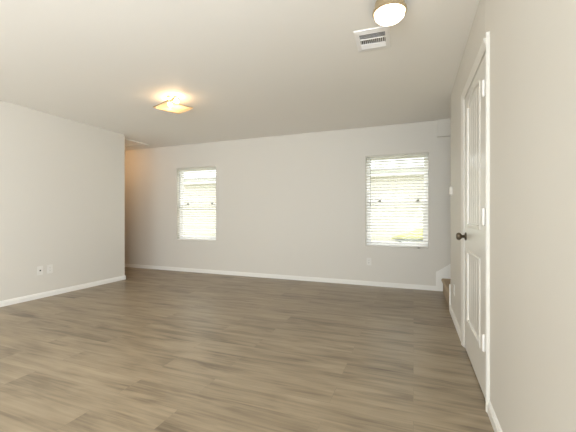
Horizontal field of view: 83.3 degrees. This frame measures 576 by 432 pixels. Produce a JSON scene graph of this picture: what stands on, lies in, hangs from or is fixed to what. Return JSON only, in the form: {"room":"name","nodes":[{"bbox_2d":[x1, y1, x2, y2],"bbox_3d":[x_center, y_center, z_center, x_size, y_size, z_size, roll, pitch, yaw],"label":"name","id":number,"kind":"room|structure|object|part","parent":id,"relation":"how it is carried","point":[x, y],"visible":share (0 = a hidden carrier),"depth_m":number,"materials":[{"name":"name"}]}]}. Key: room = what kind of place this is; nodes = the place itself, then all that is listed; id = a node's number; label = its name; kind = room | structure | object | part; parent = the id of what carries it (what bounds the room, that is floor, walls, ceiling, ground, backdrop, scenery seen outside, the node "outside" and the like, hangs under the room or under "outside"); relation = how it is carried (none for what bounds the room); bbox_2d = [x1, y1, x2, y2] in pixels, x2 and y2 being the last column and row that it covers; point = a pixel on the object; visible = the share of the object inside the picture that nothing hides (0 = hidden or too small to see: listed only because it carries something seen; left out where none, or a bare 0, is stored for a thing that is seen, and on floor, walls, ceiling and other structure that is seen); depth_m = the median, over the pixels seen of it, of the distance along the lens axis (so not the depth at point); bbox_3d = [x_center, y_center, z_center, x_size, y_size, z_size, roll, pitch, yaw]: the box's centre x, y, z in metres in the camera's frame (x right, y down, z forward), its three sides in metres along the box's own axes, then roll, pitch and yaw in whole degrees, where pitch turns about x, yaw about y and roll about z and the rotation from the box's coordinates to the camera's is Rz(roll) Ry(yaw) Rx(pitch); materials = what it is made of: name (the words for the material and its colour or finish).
{"room":"empty living room","nodes":[
{"label":"empty living room","id":0,"kind":"room"},
{"bbox_2d":[0,100,124,300],"bbox_3d":[-4.184,-0.141,1.943,0.120,2.440,7.597,0,0,21],"label":"wall","id":1,"kind":"structure","parent":0,"point":[62,180],"depth_m":4.43,"materials":[{"name":"grey paint"}]},
{"bbox_2d":[37,266,42,274],"bbox_3d":[-3.228,0.719,4.218,0.016,0.116,0.072,0,0,21],"label":"wall outlet","id":2,"kind":"object","parent":1,"relation":"attached to","point":[39,268],"visible":1,"depth_m":4.21,"materials":[{"name":"white plastic"}]},
{"bbox_2d":[47,264,52,273],"bbox_3d":[-3.187,0.717,4.334,0.009,0.116,0.072,0,0,21],"label":"wall outlet","id":3,"kind":"object","parent":1,"relation":"attached to","point":[49,267],"visible":1,"depth_m":4.33,"materials":[{"name":"white plastic"}]},
{"bbox_2d":[0,275,125,306],"bbox_3d":[-4.119,1.045,1.925,0.013,0.068,7.610,0,0,21],"label":"baseboard","id":4,"kind":"structure","parent":1,"relation":"attached to","point":[101,282],"depth_m":4.42,"materials":[{"name":"white wood"}]},
{"bbox_2d":[0,0,479,150],"bbox_3d":[-1.855,-1.461,1.577,10.120,0.200,8.918,0,0,21],"label":"ceiling","id":5,"kind":"structure","parent":0,"point":[246,69],"depth_m":2.92,"materials":[{"name":"white paint"}]},
{"bbox_2d":[125,138,147,147],"bbox_3d":[-3.083,-1.353,6.003,0.610,0.016,0.685,0,0,21],"label":"attic hatch","id":6,"kind":"object","parent":5,"relation":"attached to","point":[128,143],"visible":0.31,"depth_m":6.09,"materials":[{"name":"white"}]},
{"bbox_3d":[-3.083,-1.356,6.003,0.478,0.010,0.553,0,0,21],"label":"hatch panel","id":7,"kind":"part","parent":6,"relation":"part of","materials":[{"name":"white paint"}]},
{"bbox_2d":[153,95,192,113],"bbox_3d":[-1.325,-1.298,3.732,0.324,0.125,0.324,0,0,41],"label":"ceiling light","id":8,"kind":"object","parent":5,"relation":"attached to","point":[170,105],"visible":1,"depth_m":3.70,"materials":[{"name":"beige glass"}]},
{"bbox_3d":[-1.325,-1.243,3.732,0.314,0.014,0.314,0,0,41],"label":"lamp shade","id":9,"kind":"part","parent":8,"relation":"part of","materials":[{"name":"white glass"}]},
{"bbox_2d":[354,26,390,51],"bbox_3d":[0.656,-1.355,2.502,0.256,0.012,0.312,0,0,19],"label":"ceiling vent","id":10,"kind":"object","parent":5,"relation":"in","point":[378,37],"visible":1,"depth_m":2.48,"materials":[{"name":"white metal"}]},
{"bbox_2d":[372,0,406,25],"bbox_3d":[0.649,-1.299,2.068,0.212,0.124,0.212,0,0,21],"label":"ceiling light","id":11,"kind":"object","parent":5,"relation":"attached to","point":[385,12],"visible":1,"depth_m":2.02,"materials":[{"name":"white glass"}]},
{"bbox_2d":[0,267,493,431],"bbox_3d":[-1.855,1.129,1.577,9.800,0.100,8.598,0,0,21],"label":"floor","id":12,"kind":"structure","parent":0,"point":[150,350],"depth_m":2.46,"materials":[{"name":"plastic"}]},
{"bbox_2d":[441,278,450,305],"bbox_3d":[2.736,0.521,3.849,1.580,1.116,1.003,0,0,21],"label":"staircase","id":13,"kind":"structure","parent":12,"relation":"on","point":[446,282],"depth_m":4.22,"materials":[{"name":"wood"}]},
{"bbox_2d":[125,121,450,285],"bbox_3d":[-0.272,-0.141,5.659,10.120,2.440,0.160,0,0,21],"label":"wall","id":14,"kind":"structure","parent":0,"point":[294,204],"depth_m":5.46,"materials":[{"name":"grey paint"}]},
{"bbox_2d":[180,168,215,240],"bbox_3d":[-1.724,-0.218,6.217,0.899,1.395,0.150,0,0,21],"label":"window","id":15,"kind":"structure","parent":14,"relation":"in","point":[181,211],"depth_m":6.37,"materials":[{"name":"white plastic"}]},
{"bbox_2d":[177,166,215,240],"bbox_3d":[-1.743,-0.223,6.167,0.891,1.385,0.083,0,0,21],"label":"window blind","id":16,"kind":"object","parent":15,"relation":"attached to","point":[212,167],"visible":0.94,"depth_m":6.18,"materials":[{"name":"white plastic"}]},
{"bbox_3d":[-1.739,-0.903,6.179,0.891,0.023,0.052,0,0,21],"label":"head rail","id":17,"kind":"part","parent":16,"relation":"part of","materials":[{"name":"white plastic"}]},
{"bbox_3d":[-1.739,0.463,6.179,0.891,0.015,0.050,0,0,21],"label":"rail","id":18,"kind":"part","parent":16,"relation":"part of","materials":[{"name":"white plastic"}]},
{"bbox_3d":[-1.703,-0.528,6.272,0.827,0.704,0.023,0,0,21],"label":"sash","id":19,"kind":"part","parent":15,"relation":"part of","materials":[{"name":"white plastic"}]},
{"bbox_3d":[-1.713,0.116,6.245,0.827,0.654,0.030,0,0,21],"label":"sash","id":20,"kind":"part","parent":15,"relation":"part of","materials":[{"name":"white plastic"}]},
{"bbox_2d":[125,264,435,290],"bbox_3d":[-1.375,1.045,5.995,7.500,0.068,0.013,0,0,21],"label":"baseboard","id":21,"kind":"structure","parent":14,"relation":"attached to","point":[289,277],"depth_m":5.41,"materials":[{"name":"white wood"}]},
{"bbox_2d":[366,155,427,248],"bbox_3d":[1.643,-0.218,4.911,0.892,1.395,0.150,0,0,21],"label":"window","id":22,"kind":"structure","parent":14,"relation":"in","point":[424,218],"depth_m":4.91,"materials":[{"name":"white plastic"}]},
{"bbox_2d":[366,152,427,247],"bbox_3d":[1.624,-0.214,4.861,0.884,1.402,0.083,0,0,21],"label":"window blind","id":23,"kind":"object","parent":22,"relation":"attached to","point":[426,153],"visible":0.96,"depth_m":4.87,"materials":[{"name":"white plastic"}]},
{"bbox_3d":[1.628,-0.903,4.873,0.884,0.023,0.052,0,0,21],"label":"head rail","id":24,"kind":"part","parent":23,"relation":"part of","materials":[{"name":"white plastic"}]},
{"bbox_3d":[1.628,0.463,4.873,0.884,0.015,0.050,0,0,21],"label":"rail","id":25,"kind":"part","parent":23,"relation":"part of","materials":[{"name":"white plastic"}]},
{"bbox_3d":[1.664,-0.528,4.966,0.820,0.704,0.023,0,0,21],"label":"sash","id":26,"kind":"part","parent":22,"relation":"part of","materials":[{"name":"white plastic"}]},
{"bbox_3d":[1.654,0.116,4.939,0.820,0.654,0.030,0,0,21],"label":"sash","id":27,"kind":"part","parent":22,"relation":"part of","materials":[{"name":"white plastic"}]},
{"bbox_3d":[1.631,0.475,4.881,0.892,0.008,0.085,0,0,21],"label":"sill","id":28,"kind":"part","parent":22,"relation":"part of","materials":[{"name":"grey paint"}]},
{"bbox_2d":[436,264,450,290],"bbox_3d":[2.848,0.390,4.355,1.560,1.378,0.016,0,0,21],"label":"trim","id":29,"kind":"structure","parent":14,"relation":"attached to","point":[445,272],"depth_m":4.60,"materials":[{"name":"white wood"}]},
{"bbox_2d":[437,118,450,136],"bbox_3d":[3.194,-1.240,4.205,2.286,0.242,0.045,0,0,21],"label":"wall","id":30,"kind":"structure","parent":0,"point":[443,125],"depth_m":4.57,"materials":[{"name":"grey paint"}]},
{"bbox_2d":[451,0,575,431],"bbox_3d":[0.520,-0.141,0.098,0.120,2.440,7.559,0,0,21],"label":"wall","id":31,"kind":"structure","parent":0,"point":[533,42],"depth_m":1.19,"materials":[{"name":"grey paint"}]},
{"bbox_2d":[449,305,460,340],"bbox_3d":[1.645,1.045,3.182,0.013,0.068,1.011,0,0,21],"label":"baseboard","id":32,"kind":"structure","parent":31,"relation":"attached to","point":[456,324],"depth_m":3.11,"materials":[{"name":"white wood"}]},
{"bbox_2d":[456,31,489,411],"bbox_3d":[1.307,0.036,2.229,0.190,2.085,1.010,0,0,21],"label":"door","id":33,"kind":"structure","parent":31,"relation":"in","point":[474,236],"depth_m":2.14,"materials":[{"name":"white paint"}]},
{"bbox_3d":[1.376,0.167,2.582,0.064,0.060,0.060,0,0,21],"label":"knob","id":34,"kind":"part","parent":33,"relation":"part of","materials":[{"name":"brown metal"}]},
{"bbox_3d":[1.300,-0.405,2.268,0.018,0.993,0.532,0,0,21],"label":"panel moulding","id":35,"kind":"part","parent":33,"relation":"part of","materials":[{"name":"white paint"}]},
{"bbox_3d":[1.300,0.548,2.268,0.018,0.570,0.532,0,0,21],"label":"panel moulding","id":36,"kind":"part","parent":33,"relation":"part of","materials":[{"name":"white paint"}]},
{"bbox_3d":[1.315,-0.404,2.263,0.022,0.970,0.500,0,0,21],"label":"plank panel","id":37,"kind":"part","parent":33,"relation":"part of","materials":[{"name":"white paint"}]},
{"bbox_3d":[1.315,0.549,2.263,0.022,0.550,0.500,0,0,21],"label":"plank panel","id":38,"kind":"part","parent":33,"relation":"part of","materials":[{"name":"white paint"}]},
{"bbox_2d":[487,401,502,431],"bbox_3d":[0.094,1.045,-0.816,0.013,0.068,5.546,0,0,21],"label":"baseboard","id":39,"kind":"structure","parent":31,"relation":"attached to","point":[496,426],"depth_m":1.65,"materials":[{"name":"white wood"}]},
{"bbox_3d":[2.895,-0.141,3.166,2.091,2.440,0.120,0,0,21],"label":"wall","id":40,"kind":"structure","parent":0,"visible":0},
{"bbox_2d":[449,284,450,306],"bbox_3d":[2.527,0.404,3.382,1.512,1.350,0.016,0,0,21],"label":"trim","id":41,"kind":"structure","parent":40,"relation":"attached to","point":[449,284],"depth_m":3.65,"materials":[{"name":"white wood"}]},
{"label":"outside","id":42,"kind":"structure","parent":0,"visible":0},
{"bbox_3d":[3.525,1.379,22.915,50.000,0.200,34.722,0,0,21],"label":"ground","id":43,"kind":"structure","parent":42,"visible":0},
{"bbox_2d":[184,166,423,242],"bbox_3d":[2.374,-0.246,14.417,24.800,3.050,7.000,0,0,21],"label":"neighbor house","id":44,"kind":"structure","parent":43,"relation":"on","point":[413,224],"depth_m":10.86,"materials":[{"name":"beige"}]},
{"bbox_2d":[395,239,422,241],"bbox_3d":[3.107,0.881,6.571,1.760,0.795,0.500,0,0,21],"label":"bench","id":45,"kind":"object","parent":43,"relation":"on","point":[408,240],"visible":0.16,"depth_m":6.55,"materials":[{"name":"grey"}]},
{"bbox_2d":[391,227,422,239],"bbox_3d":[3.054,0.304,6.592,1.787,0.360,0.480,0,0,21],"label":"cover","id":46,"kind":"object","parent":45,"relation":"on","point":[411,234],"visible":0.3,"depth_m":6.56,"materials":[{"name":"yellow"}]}
]}

